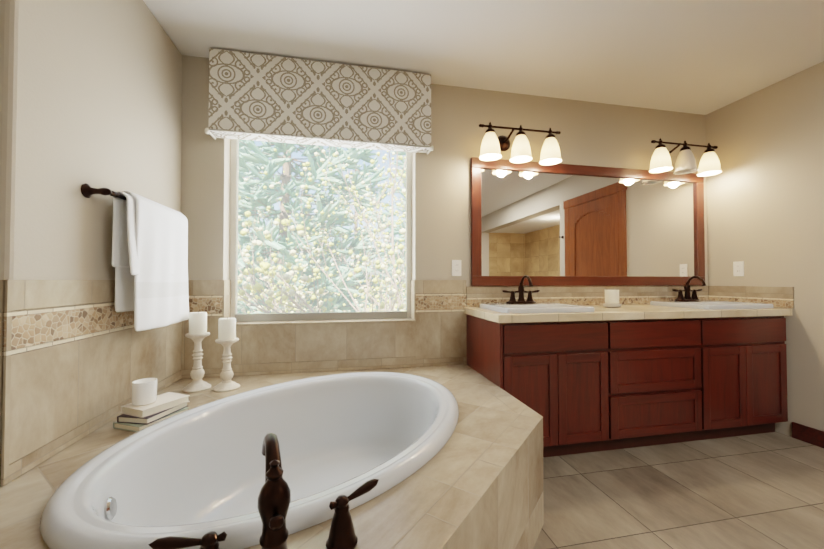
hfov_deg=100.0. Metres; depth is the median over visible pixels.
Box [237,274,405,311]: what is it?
ground
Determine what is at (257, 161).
tree
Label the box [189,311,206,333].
candle
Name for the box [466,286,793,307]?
tile backsplash
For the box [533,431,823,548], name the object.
floor
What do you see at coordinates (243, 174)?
pine tree
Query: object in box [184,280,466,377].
wall tile
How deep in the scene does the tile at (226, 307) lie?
2.36 m
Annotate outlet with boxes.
[452,260,460,275]
[733,261,743,275]
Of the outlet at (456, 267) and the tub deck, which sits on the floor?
the tub deck
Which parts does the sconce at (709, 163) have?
lamp shade, lamp shade, lamp shade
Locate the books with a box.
[113,392,189,431]
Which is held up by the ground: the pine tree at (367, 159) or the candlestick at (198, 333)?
the pine tree at (367, 159)
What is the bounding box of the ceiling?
[143,0,823,114]
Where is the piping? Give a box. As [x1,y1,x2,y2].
[204,128,433,154]
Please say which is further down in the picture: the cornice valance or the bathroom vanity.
the bathroom vanity
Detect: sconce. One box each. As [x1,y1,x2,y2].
[479,122,561,164]
[649,138,721,175]
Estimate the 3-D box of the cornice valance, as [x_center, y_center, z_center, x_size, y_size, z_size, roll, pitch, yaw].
[-0.568,-1.135,2.316,1.405,0.505,0.133,0,-1,-11]
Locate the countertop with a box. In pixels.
[464,303,791,322]
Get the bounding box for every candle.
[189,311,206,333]
[218,317,235,339]
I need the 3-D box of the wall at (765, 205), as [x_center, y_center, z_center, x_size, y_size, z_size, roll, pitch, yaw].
[3.204,-0.167,0.266,0.200,2.540,5.600,0,-1,-11]
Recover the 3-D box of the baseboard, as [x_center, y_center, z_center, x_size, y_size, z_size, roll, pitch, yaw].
[3.133,1.044,0.052,0.014,0.109,4.828,0,-1,-11]
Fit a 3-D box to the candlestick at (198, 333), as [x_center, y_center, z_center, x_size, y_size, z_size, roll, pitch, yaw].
[-1.221,0.430,1.969,0.140,0.440,0.140,0,-1,-11]
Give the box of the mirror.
[471,157,704,285]
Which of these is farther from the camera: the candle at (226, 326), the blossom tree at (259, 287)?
the blossom tree at (259, 287)
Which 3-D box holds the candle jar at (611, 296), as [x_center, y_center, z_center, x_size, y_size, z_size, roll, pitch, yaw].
[1.466,0.162,2.535,0.092,0.100,0.092,0,-1,-11]
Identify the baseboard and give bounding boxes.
[792,422,823,447]
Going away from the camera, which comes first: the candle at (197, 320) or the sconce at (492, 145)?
the candle at (197, 320)
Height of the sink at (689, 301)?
0.359 m
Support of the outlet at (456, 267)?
attached to the wall at (604, 135)
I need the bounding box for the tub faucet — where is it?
[148,433,378,548]
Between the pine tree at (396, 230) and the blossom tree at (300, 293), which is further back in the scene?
the pine tree at (396, 230)
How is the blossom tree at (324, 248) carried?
on the ground
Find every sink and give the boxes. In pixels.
[480,275,593,313]
[650,276,773,309]
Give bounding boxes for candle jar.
[132,378,156,405]
[605,290,618,303]
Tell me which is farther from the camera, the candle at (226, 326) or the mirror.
the mirror
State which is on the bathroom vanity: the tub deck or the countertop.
the countertop
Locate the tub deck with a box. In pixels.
[0,364,543,548]
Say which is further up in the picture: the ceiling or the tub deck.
the ceiling
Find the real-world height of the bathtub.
0.425 m
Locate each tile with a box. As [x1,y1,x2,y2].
[0,280,183,486]
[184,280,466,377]
[222,280,415,325]
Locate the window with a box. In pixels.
[229,139,411,321]
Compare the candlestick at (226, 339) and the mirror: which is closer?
the candlestick at (226, 339)
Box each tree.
[237,140,277,313]
[237,140,383,313]
[237,145,405,312]
[237,149,405,320]
[254,162,405,309]
[291,147,405,312]
[371,151,405,310]
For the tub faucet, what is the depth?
0.72 m
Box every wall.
[0,0,181,279]
[181,55,707,370]
[705,61,823,436]
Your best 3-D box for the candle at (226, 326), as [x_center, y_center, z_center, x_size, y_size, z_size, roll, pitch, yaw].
[-1.060,0.308,1.983,0.089,0.124,0.089,0,-1,-11]
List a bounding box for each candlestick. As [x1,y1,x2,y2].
[183,311,210,392]
[213,317,239,391]
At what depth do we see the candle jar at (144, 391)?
1.48 m
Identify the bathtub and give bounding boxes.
[40,372,458,548]
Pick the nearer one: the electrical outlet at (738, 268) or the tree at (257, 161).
the electrical outlet at (738, 268)
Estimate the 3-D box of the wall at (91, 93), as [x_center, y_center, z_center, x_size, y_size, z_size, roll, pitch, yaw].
[-1.570,-0.145,1.581,0.450,2.540,1.155,0,-1,-11]
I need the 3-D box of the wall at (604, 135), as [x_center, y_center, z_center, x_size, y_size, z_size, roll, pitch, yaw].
[0.274,-0.127,2.639,5.020,2.540,0.200,0,-1,-11]
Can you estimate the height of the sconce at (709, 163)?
0.253 m
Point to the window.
(234, 226)
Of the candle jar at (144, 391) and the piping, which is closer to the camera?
the candle jar at (144, 391)
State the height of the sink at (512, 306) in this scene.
0.359 m
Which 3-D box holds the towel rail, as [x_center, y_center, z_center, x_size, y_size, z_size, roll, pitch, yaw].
[-1.292,-0.052,1.714,0.145,0.623,0.728,0,-1,-11]
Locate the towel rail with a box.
[81,183,188,330]
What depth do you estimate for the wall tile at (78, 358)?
1.26 m
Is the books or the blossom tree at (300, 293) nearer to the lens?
the books
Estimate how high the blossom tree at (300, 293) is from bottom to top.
7.129 m
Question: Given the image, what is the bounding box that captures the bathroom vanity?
[467,315,791,456]
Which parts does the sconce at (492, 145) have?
lamp shade, lamp shade, lamp shade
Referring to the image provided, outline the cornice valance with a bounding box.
[209,48,430,152]

